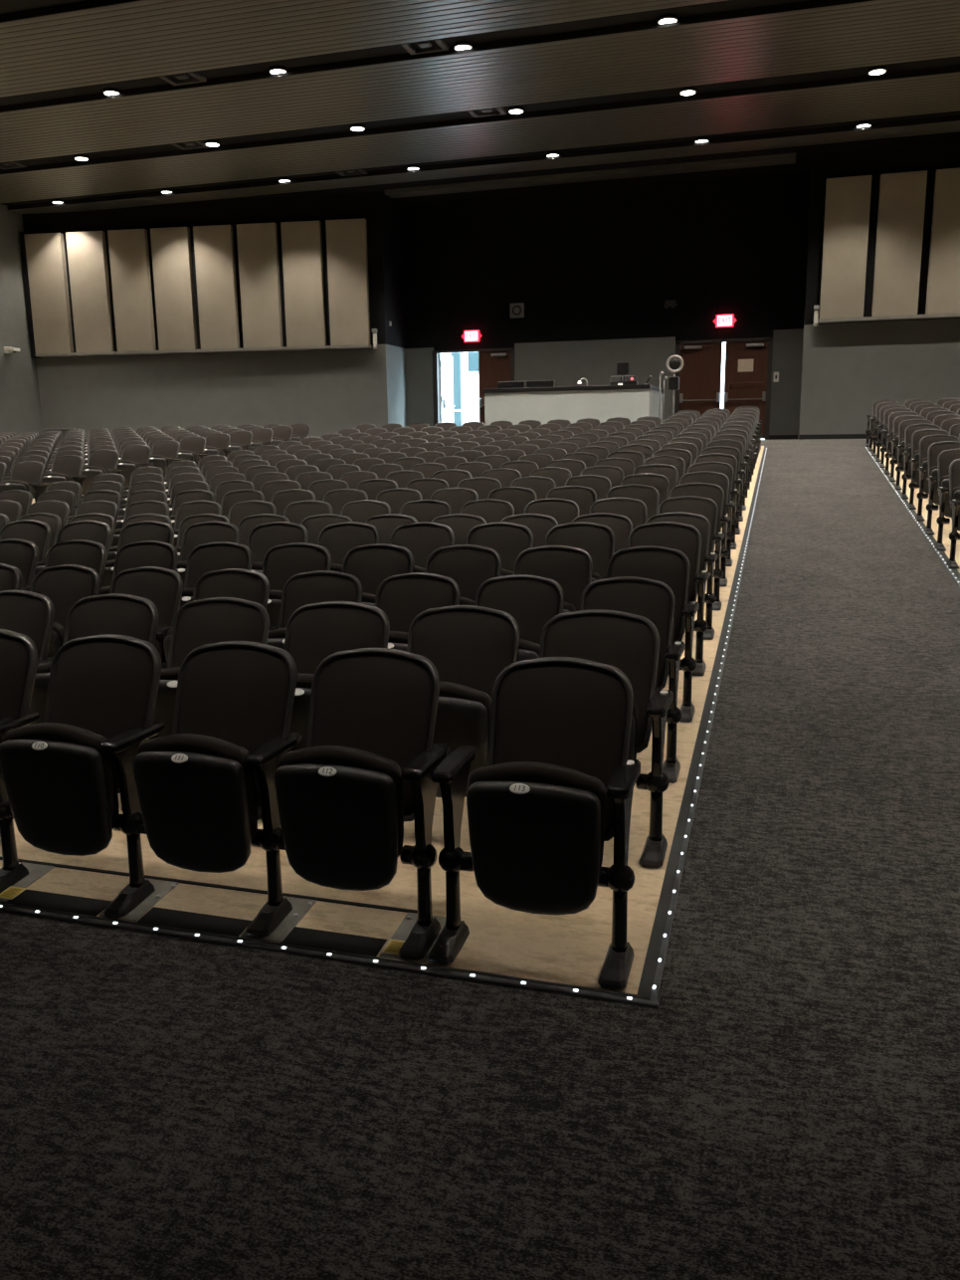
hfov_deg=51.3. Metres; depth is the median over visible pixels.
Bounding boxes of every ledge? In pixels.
[35,344,371,357]
[818,312,959,323]
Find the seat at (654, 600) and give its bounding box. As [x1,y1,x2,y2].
[580,576,685,783]
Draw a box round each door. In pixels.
[438,353,454,423]
[478,350,510,424]
[678,342,722,415]
[723,340,769,438]
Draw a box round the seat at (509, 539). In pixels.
[465,522,533,576]
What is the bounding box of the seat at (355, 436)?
[348,432,370,439]
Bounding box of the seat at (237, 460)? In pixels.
[231,454,261,467]
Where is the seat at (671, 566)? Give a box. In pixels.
[607,545,699,722]
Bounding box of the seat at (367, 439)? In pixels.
[358,435,382,443]
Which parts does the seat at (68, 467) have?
seat, backrest, armrest, leg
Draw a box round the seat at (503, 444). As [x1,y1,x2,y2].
[486,439,515,449]
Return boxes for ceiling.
[0,0,726,97]
[0,0,959,162]
[0,0,959,206]
[0,71,959,203]
[8,120,959,213]
[384,152,796,198]
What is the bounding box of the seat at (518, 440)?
[501,435,528,444]
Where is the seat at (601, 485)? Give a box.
[564,474,612,500]
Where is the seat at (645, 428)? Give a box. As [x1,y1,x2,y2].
[624,424,649,432]
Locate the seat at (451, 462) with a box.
[432,455,467,469]
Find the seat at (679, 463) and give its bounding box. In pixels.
[643,455,685,485]
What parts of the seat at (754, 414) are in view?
backrest, leg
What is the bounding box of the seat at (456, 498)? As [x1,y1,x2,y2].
[430,487,478,514]
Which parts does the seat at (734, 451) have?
backrest, leg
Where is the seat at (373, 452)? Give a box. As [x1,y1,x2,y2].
[362,447,391,457]
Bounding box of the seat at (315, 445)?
[307,439,333,449]
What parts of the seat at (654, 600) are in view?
backrest, seat, leg, armrest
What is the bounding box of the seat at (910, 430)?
[894,424,941,489]
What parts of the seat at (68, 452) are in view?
backrest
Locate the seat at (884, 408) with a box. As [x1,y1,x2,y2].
[871,405,907,455]
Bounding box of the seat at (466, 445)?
[451,440,479,450]
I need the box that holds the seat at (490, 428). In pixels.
[477,425,501,432]
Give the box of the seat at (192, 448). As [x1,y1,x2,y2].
[177,435,210,465]
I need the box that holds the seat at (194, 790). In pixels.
[99,640,297,917]
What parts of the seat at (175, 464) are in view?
backrest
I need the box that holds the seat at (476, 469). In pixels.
[454,461,492,477]
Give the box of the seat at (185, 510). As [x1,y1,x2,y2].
[173,500,221,546]
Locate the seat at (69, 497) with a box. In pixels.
[36,489,76,516]
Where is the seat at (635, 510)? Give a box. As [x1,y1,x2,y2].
[590,497,647,529]
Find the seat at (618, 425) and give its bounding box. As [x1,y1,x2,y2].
[598,421,624,429]
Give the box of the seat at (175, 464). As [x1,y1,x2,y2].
[164,460,197,485]
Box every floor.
[0,438,959,1279]
[0,445,764,994]
[872,444,959,572]
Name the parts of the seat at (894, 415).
leg, backrest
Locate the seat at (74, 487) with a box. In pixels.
[45,480,81,505]
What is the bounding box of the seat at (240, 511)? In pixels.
[227,500,276,527]
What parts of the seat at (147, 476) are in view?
backrest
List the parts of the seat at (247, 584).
leg, armrest, backrest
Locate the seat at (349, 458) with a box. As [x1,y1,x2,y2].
[339,452,370,464]
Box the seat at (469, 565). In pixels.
[426,544,501,605]
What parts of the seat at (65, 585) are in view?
seat, backrest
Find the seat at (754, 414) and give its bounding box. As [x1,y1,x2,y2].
[730,411,760,457]
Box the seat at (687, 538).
[605,521,709,675]
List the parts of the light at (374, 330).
casing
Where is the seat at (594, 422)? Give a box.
[576,418,601,426]
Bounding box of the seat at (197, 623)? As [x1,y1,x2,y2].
[121,597,269,811]
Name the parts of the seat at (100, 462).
seat, backrest, armrest, leg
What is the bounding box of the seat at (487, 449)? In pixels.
[471,444,501,455]
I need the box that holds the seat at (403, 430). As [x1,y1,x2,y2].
[392,426,416,434]
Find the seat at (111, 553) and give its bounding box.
[106,513,172,561]
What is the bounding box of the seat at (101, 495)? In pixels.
[66,489,121,523]
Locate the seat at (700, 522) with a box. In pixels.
[645,512,717,639]
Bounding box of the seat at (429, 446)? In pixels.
[417,441,444,450]
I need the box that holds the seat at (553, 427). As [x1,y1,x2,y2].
[537,423,562,431]
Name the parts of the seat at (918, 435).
leg, backrest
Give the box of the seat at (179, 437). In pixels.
[174,433,199,441]
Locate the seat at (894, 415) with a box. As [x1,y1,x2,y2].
[879,411,919,467]
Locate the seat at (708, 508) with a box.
[657,495,724,611]
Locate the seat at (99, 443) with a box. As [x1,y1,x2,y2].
[83,440,115,460]
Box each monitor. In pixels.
[497,381,524,388]
[526,380,554,387]
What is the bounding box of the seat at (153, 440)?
[148,436,174,453]
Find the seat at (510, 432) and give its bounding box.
[495,428,520,436]
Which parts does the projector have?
casing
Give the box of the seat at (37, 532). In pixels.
[0,519,50,561]
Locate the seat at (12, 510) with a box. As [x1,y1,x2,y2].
[0,499,21,522]
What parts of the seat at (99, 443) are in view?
backrest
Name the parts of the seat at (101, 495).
backrest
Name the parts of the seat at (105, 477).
backrest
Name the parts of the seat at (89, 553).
seat, backrest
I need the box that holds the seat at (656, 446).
[627,438,660,452]
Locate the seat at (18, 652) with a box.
[0,629,37,719]
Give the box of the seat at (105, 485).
[72,480,123,515]
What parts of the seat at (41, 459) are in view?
backrest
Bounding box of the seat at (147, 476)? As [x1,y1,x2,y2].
[120,472,164,504]
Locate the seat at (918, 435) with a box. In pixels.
[900,428,950,499]
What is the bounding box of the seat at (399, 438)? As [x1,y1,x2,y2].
[389,434,413,442]
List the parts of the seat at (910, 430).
leg, backrest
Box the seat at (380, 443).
[370,438,396,447]
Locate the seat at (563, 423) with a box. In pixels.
[547,419,571,427]
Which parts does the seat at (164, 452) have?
seat, backrest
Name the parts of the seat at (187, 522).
backrest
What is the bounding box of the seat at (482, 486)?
[456,476,501,499]
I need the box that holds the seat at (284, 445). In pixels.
[277,440,302,450]
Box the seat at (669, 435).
[643,429,673,442]
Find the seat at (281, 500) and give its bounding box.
[270,488,315,515]
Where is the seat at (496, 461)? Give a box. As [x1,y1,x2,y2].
[474,454,510,468]
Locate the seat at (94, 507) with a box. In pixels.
[74,500,118,524]
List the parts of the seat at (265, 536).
seat, backrest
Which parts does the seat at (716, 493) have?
backrest, leg, armrest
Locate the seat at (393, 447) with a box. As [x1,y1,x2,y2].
[383,442,410,451]
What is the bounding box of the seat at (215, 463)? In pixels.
[201,459,232,477]
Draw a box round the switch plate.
[773,372,779,382]
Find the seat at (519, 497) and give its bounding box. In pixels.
[487,486,536,515]
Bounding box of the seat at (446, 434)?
[435,430,458,437]
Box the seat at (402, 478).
[385,469,425,488]
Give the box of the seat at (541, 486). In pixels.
[510,475,556,499]
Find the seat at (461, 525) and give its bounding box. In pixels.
[431,513,486,545]
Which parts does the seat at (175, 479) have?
backrest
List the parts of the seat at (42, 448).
backrest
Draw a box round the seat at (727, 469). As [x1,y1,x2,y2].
[686,461,739,549]
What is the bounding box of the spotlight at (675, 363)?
[666,354,683,415]
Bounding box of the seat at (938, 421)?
[933,414,959,426]
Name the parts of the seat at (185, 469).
backrest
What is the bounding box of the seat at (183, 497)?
[168,489,214,527]
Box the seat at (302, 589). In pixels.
[266,570,362,648]
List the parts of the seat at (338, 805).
leg, armrest, number plate, seat, backrest, leg, armrest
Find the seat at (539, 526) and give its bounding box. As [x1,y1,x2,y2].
[500,513,558,547]
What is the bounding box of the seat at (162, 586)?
[64,566,183,661]
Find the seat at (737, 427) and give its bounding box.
[718,425,754,481]
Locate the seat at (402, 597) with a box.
[375,572,459,651]
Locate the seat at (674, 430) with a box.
[649,426,679,437]
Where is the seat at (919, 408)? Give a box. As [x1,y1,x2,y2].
[914,404,941,416]
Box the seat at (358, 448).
[350,443,377,452]
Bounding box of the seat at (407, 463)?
[392,456,426,470]
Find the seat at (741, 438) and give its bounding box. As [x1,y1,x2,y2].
[710,433,750,497]
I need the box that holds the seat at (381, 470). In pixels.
[367,463,404,478]
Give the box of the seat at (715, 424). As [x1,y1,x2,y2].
[690,421,719,433]
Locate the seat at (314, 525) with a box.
[300,513,352,544]
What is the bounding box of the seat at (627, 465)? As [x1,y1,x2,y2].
[594,457,635,477]
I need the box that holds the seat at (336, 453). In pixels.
[327,447,356,458]
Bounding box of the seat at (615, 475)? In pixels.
[580,465,624,487]
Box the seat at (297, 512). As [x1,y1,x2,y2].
[283,500,332,524]
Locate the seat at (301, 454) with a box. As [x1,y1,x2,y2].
[293,448,321,459]
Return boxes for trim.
[0,0,733,97]
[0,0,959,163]
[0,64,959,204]
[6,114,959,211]
[42,427,74,428]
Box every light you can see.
[51,199,63,203]
[73,154,88,161]
[102,87,120,95]
[160,189,173,193]
[205,139,219,147]
[268,65,287,74]
[278,177,290,182]
[350,123,365,131]
[372,328,377,349]
[407,164,420,170]
[453,40,472,50]
[508,105,524,114]
[546,151,560,157]
[657,13,677,23]
[664,299,676,308]
[679,86,696,95]
[694,136,709,142]
[813,305,820,326]
[855,121,871,127]
[867,65,886,75]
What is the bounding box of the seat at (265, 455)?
[260,449,287,460]
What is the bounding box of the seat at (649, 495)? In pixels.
[606,484,659,522]
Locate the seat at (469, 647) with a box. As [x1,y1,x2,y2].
[407,605,519,797]
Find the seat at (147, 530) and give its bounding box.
[101,520,174,586]
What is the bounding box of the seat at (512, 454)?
[492,448,525,461]
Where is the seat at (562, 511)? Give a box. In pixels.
[524,498,579,524]
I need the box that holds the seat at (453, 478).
[431,469,472,487]
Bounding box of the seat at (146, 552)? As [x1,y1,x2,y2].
[98,540,178,595]
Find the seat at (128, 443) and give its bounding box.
[118,440,147,460]
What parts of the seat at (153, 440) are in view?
backrest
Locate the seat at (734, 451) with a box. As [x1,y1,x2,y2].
[700,445,745,521]
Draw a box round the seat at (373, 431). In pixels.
[365,427,388,435]
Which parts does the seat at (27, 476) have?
seat, backrest, leg, armrest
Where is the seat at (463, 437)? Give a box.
[450,433,475,441]
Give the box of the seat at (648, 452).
[617,443,653,460]
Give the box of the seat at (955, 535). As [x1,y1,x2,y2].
[946,499,959,568]
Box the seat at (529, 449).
[508,443,539,454]
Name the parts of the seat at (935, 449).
leg, armrest, seat, backrest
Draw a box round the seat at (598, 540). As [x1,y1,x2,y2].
[545,522,615,582]
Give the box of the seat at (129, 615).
[28,593,158,724]
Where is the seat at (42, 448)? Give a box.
[14,445,51,463]
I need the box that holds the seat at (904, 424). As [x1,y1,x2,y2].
[888,419,932,481]
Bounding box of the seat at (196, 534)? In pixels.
[176,521,239,588]
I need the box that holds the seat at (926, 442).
[907,434,959,509]
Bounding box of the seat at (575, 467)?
[546,458,586,476]
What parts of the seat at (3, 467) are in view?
backrest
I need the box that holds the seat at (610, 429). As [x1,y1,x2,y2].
[590,426,617,433]
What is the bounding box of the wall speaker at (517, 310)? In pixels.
[510,302,524,318]
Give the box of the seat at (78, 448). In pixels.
[47,445,84,466]
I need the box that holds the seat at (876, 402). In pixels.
[864,399,897,446]
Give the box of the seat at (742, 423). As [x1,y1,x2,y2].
[722,421,756,475]
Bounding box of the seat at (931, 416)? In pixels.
[926,410,956,424]
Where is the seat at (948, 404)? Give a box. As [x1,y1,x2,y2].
[942,400,959,410]
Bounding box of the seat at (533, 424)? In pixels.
[518,420,541,428]
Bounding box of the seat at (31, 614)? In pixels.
[0,590,54,659]
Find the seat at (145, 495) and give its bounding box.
[114,489,167,530]
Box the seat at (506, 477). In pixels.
[480,468,521,487]
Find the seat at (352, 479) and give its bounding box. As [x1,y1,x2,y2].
[339,470,378,489]
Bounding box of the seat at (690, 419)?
[666,415,692,426]
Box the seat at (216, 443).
[197,432,233,467]
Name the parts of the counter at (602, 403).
panel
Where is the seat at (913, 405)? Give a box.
[909,401,935,412]
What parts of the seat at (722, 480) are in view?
backrest, leg, armrest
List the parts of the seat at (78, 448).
backrest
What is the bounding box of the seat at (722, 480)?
[678,471,735,566]
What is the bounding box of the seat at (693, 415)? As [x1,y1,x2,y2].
[672,412,696,423]
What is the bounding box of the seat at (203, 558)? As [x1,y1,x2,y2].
[179,541,252,609]
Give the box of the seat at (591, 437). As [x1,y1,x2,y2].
[571,432,600,442]
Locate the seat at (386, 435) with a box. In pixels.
[377,431,399,438]
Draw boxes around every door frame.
[431,347,515,426]
[674,337,773,439]
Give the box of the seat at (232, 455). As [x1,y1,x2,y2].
[226,449,254,461]
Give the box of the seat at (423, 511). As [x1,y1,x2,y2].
[399,499,451,522]
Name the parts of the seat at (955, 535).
leg, armrest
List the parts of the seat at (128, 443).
backrest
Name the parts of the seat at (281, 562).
seat, backrest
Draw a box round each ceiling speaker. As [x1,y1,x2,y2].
[0,161,27,169]
[159,71,207,85]
[172,140,210,150]
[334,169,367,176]
[402,38,449,54]
[468,107,506,117]
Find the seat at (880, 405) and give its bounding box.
[867,402,902,450]
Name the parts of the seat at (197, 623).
armrest, seat, number plate, backrest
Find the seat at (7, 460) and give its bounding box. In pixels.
[0,455,11,474]
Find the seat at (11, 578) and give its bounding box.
[0,563,22,591]
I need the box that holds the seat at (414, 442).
[402,437,427,446]
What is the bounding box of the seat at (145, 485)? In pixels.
[117,480,166,516]
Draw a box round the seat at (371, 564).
[342,543,414,606]
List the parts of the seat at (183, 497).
backrest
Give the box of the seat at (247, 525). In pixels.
[237,513,289,546]
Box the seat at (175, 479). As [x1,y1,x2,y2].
[167,472,205,504]
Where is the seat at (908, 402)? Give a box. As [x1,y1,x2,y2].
[904,398,929,409]
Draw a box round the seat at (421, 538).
[390,522,454,572]
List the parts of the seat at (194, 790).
armrest, leg, number plate, seat, backrest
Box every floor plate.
[0,861,54,901]
[99,877,179,921]
[241,895,316,942]
[380,911,445,963]
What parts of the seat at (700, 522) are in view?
backrest, leg, armrest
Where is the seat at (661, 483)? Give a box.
[621,473,669,512]
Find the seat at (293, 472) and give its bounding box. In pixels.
[284,464,319,480]
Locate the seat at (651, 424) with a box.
[630,420,656,429]
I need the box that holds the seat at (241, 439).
[228,429,255,451]
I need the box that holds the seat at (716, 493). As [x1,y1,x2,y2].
[669,482,730,586]
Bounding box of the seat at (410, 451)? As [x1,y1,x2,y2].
[398,446,426,456]
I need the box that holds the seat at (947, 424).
[940,418,959,432]
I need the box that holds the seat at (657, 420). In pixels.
[637,416,661,426]
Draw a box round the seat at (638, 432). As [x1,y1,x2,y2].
[616,427,643,436]
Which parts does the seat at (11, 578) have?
backrest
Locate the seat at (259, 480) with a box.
[251,471,288,491]
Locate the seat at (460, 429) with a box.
[448,426,472,433]
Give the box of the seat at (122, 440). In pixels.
[117,436,144,452]
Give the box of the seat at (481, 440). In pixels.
[467,436,494,445]
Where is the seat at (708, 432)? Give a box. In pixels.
[680,427,711,442]
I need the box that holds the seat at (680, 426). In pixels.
[656,423,684,433]
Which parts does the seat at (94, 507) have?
backrest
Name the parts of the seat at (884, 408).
leg, backrest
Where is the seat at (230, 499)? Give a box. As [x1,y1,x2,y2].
[220,489,264,517]
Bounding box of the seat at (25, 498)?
[0,489,32,516]
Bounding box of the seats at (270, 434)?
[0,406,764,461]
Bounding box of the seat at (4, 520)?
[0,513,9,531]
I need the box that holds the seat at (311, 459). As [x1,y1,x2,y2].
[302,452,333,465]
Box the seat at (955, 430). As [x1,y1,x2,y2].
[949,424,959,438]
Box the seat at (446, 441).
[434,437,460,445]
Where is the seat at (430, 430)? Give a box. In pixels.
[421,426,443,434]
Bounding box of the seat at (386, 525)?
[365,513,418,544]
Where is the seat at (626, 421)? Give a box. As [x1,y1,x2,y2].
[606,417,631,426]
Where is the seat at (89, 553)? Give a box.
[20,539,106,591]
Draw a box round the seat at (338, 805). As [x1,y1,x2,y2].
[243,647,449,960]
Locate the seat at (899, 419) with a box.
[883,415,925,474]
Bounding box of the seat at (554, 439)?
[536,434,564,443]
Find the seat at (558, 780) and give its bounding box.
[427,656,640,989]
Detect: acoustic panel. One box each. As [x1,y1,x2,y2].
[23,232,73,353]
[65,230,114,352]
[107,228,156,351]
[150,226,198,350]
[193,224,239,349]
[236,222,282,348]
[280,220,326,346]
[325,217,370,345]
[820,175,871,318]
[871,170,927,316]
[925,168,959,314]
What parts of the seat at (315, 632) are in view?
number plate, seat, backrest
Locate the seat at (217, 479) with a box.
[209,472,246,494]
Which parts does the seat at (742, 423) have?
backrest, leg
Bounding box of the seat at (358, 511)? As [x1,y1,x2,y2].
[340,499,391,523]
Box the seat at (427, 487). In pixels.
[406,477,448,499]
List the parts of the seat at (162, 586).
backrest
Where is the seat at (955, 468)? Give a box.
[934,458,959,550]
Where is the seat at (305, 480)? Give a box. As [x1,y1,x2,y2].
[295,471,333,490]
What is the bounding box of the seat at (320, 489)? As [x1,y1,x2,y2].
[307,479,349,501]
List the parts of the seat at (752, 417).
backrest, leg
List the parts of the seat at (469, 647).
backrest, seat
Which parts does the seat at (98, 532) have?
seat, backrest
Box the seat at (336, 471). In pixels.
[325,463,361,479]
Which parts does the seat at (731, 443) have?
backrest, leg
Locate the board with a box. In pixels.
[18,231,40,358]
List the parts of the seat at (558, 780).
armrest, leg, number plate, seat, backrest, leg, armrest, row plate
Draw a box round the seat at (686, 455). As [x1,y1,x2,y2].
[652,448,692,473]
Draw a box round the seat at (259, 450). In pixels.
[253,444,279,455]
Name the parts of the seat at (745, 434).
backrest, leg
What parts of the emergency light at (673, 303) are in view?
casing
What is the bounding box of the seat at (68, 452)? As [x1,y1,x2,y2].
[44,449,83,473]
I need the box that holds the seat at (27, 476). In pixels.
[0,460,48,502]
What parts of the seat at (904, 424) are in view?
leg, backrest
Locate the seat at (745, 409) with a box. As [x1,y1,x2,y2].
[733,408,761,452]
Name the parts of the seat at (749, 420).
backrest, leg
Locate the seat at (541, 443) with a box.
[523,438,552,448]
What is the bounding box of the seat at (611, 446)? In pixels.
[587,440,620,452]
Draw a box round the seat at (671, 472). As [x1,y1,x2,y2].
[633,463,678,498]
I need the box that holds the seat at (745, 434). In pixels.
[714,428,752,489]
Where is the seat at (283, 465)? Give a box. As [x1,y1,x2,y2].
[275,458,307,473]
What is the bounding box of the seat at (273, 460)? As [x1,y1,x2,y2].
[267,453,296,466]
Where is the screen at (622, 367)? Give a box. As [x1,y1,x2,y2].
[617,362,629,381]
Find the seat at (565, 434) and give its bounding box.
[547,430,574,438]
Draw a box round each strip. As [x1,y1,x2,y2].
[0,855,418,913]
[0,888,112,915]
[0,902,659,1007]
[137,906,251,936]
[280,926,387,956]
[637,446,767,1000]
[864,445,959,588]
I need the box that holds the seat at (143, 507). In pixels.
[111,500,169,546]
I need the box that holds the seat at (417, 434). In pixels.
[406,430,428,438]
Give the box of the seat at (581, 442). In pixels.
[559,437,590,447]
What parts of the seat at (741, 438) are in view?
backrest, leg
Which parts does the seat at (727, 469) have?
backrest, leg, armrest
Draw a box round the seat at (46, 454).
[9,449,49,472]
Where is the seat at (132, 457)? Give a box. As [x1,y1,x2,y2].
[116,444,154,486]
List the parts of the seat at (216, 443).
seat, backrest, leg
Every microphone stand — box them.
[658,371,663,417]
[662,376,667,421]
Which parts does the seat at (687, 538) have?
backrest, seat, leg, armrest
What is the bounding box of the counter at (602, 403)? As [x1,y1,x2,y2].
[483,384,663,426]
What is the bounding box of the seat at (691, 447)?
[660,441,698,464]
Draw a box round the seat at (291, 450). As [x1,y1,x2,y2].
[284,444,311,454]
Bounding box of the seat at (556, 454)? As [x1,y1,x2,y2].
[533,447,567,460]
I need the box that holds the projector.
[3,346,19,353]
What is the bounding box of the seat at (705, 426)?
[685,424,715,437]
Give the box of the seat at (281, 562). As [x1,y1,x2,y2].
[261,542,331,626]
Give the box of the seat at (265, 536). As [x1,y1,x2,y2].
[247,521,308,573]
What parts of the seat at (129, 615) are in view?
seat, armrest, backrest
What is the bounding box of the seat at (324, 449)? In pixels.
[317,443,343,453]
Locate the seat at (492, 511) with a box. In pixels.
[460,498,514,523]
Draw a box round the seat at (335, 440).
[328,435,352,444]
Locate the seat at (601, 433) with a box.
[581,428,609,437]
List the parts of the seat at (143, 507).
seat, backrest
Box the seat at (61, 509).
[26,500,69,528]
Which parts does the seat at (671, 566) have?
backrest, seat, leg, armrest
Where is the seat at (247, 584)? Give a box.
[155,568,269,661]
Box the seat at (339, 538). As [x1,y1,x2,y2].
[317,521,380,572]
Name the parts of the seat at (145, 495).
backrest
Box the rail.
[453,409,479,412]
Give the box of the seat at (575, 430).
[558,426,584,434]
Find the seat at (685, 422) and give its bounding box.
[662,419,688,428]
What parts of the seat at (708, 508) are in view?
backrest, leg, armrest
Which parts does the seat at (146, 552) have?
seat, backrest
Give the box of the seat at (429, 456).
[415,450,445,462]
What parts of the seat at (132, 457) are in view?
seat, backrest, armrest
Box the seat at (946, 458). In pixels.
[924,448,959,534]
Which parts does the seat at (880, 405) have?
leg, backrest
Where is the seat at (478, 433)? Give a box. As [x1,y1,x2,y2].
[464,429,488,436]
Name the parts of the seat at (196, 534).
seat, backrest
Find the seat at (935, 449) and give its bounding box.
[915,440,959,521]
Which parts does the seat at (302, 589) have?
armrest, seat, backrest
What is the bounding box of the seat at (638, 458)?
[606,450,644,468]
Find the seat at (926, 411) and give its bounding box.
[920,407,949,420]
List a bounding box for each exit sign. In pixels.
[461,329,481,342]
[713,313,736,327]
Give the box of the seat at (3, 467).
[0,461,6,481]
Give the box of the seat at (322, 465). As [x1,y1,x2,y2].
[313,458,346,472]
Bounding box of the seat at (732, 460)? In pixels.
[693,452,742,534]
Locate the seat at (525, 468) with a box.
[499,460,538,477]
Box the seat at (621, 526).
[572,512,633,553]
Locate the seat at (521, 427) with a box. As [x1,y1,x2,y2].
[507,424,531,432]
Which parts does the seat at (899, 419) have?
leg, backrest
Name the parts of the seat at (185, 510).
backrest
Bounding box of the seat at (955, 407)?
[949,403,959,413]
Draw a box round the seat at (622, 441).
[597,435,629,446]
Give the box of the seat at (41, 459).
[3,455,47,480]
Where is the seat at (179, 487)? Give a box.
[168,480,210,515]
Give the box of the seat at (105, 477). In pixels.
[78,473,125,504]
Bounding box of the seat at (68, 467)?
[41,454,87,492]
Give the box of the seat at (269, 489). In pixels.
[260,479,301,502]
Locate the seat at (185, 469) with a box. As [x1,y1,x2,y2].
[165,465,201,494]
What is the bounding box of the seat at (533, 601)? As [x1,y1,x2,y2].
[474,574,564,661]
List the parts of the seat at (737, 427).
backrest, leg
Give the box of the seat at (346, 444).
[338,439,364,448]
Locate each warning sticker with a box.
[0,885,25,899]
[382,938,405,955]
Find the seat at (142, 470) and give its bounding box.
[122,466,163,495]
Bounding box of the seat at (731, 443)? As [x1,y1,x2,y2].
[705,439,748,510]
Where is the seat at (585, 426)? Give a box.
[567,422,593,430]
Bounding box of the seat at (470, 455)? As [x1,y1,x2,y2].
[452,449,485,461]
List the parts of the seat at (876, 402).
leg, backrest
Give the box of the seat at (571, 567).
[514,545,593,613]
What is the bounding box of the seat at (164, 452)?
[148,439,183,478]
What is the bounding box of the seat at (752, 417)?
[727,414,759,462]
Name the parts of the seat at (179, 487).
backrest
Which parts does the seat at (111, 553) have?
seat, backrest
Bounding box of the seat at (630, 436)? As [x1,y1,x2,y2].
[607,431,637,441]
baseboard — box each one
[769,434,798,439]
[799,433,869,439]
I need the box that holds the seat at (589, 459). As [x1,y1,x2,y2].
[561,451,599,467]
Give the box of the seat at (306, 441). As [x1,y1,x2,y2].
[299,436,323,445]
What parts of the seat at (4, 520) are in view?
backrest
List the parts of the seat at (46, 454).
backrest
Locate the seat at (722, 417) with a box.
[698,414,725,426]
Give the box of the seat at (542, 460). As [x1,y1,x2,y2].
[517,453,554,468]
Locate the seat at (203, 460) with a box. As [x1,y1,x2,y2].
[198,454,227,471]
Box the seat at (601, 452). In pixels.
[575,445,610,459]
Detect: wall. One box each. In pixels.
[0,204,43,434]
[21,192,388,439]
[381,192,408,426]
[402,170,811,434]
[441,342,725,425]
[798,332,804,438]
[799,140,959,437]
[803,159,813,332]
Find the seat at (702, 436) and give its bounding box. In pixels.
[674,431,707,449]
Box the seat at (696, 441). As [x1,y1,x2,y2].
[667,436,703,456]
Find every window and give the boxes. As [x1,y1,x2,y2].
[450,352,461,426]
[467,352,478,371]
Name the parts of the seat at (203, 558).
number plate, seat, backrest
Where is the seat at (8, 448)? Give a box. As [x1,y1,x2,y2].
[0,445,19,462]
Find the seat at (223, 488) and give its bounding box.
[214,479,254,505]
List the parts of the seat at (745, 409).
backrest, leg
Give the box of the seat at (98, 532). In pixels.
[34,520,111,575]
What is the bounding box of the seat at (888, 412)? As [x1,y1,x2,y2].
[875,408,912,461]
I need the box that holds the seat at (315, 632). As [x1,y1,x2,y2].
[256,601,390,820]
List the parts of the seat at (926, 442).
leg, armrest, backrest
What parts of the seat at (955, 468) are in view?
leg, armrest, seat, backrest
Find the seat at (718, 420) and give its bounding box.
[694,417,722,429]
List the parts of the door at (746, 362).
pull handle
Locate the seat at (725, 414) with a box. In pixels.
[702,411,727,423]
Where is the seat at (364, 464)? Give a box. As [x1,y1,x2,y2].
[352,457,385,470]
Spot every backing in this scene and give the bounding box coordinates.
[27,216,372,352]
[819,166,959,319]
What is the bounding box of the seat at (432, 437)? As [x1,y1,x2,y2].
[419,433,443,441]
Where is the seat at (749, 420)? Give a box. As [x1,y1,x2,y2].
[725,418,758,468]
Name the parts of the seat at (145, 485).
backrest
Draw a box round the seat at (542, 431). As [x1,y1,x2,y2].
[526,427,551,435]
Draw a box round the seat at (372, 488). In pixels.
[356,478,398,500]
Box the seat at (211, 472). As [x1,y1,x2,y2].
[205,465,238,486]
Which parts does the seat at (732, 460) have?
backrest, leg, armrest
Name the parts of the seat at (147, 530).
seat, backrest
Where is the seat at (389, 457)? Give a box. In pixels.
[376,451,407,463]
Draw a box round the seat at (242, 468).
[237,459,269,474]
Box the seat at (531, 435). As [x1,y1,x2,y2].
[514,431,540,439]
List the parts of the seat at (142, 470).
backrest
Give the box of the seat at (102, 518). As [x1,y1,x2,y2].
[47,513,115,551]
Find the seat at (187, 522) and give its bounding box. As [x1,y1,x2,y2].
[175,513,229,561]
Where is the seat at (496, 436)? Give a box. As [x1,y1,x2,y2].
[482,432,507,440]
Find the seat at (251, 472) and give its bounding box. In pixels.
[244,464,278,482]
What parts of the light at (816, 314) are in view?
casing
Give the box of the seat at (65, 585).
[29,564,100,657]
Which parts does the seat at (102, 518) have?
backrest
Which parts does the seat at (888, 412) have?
leg, backrest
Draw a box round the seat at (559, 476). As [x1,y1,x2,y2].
[529,466,572,487]
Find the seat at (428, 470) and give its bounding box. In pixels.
[411,462,447,477]
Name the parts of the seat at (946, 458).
armrest, leg, seat, backrest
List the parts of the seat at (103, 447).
backrest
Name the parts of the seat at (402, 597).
seat, backrest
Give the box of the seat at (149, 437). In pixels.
[145,433,170,445]
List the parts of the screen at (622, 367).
panel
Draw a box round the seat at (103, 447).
[81,444,117,495]
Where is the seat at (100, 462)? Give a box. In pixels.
[80,449,122,495]
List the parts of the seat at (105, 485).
backrest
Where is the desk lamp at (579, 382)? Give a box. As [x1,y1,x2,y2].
[578,377,588,386]

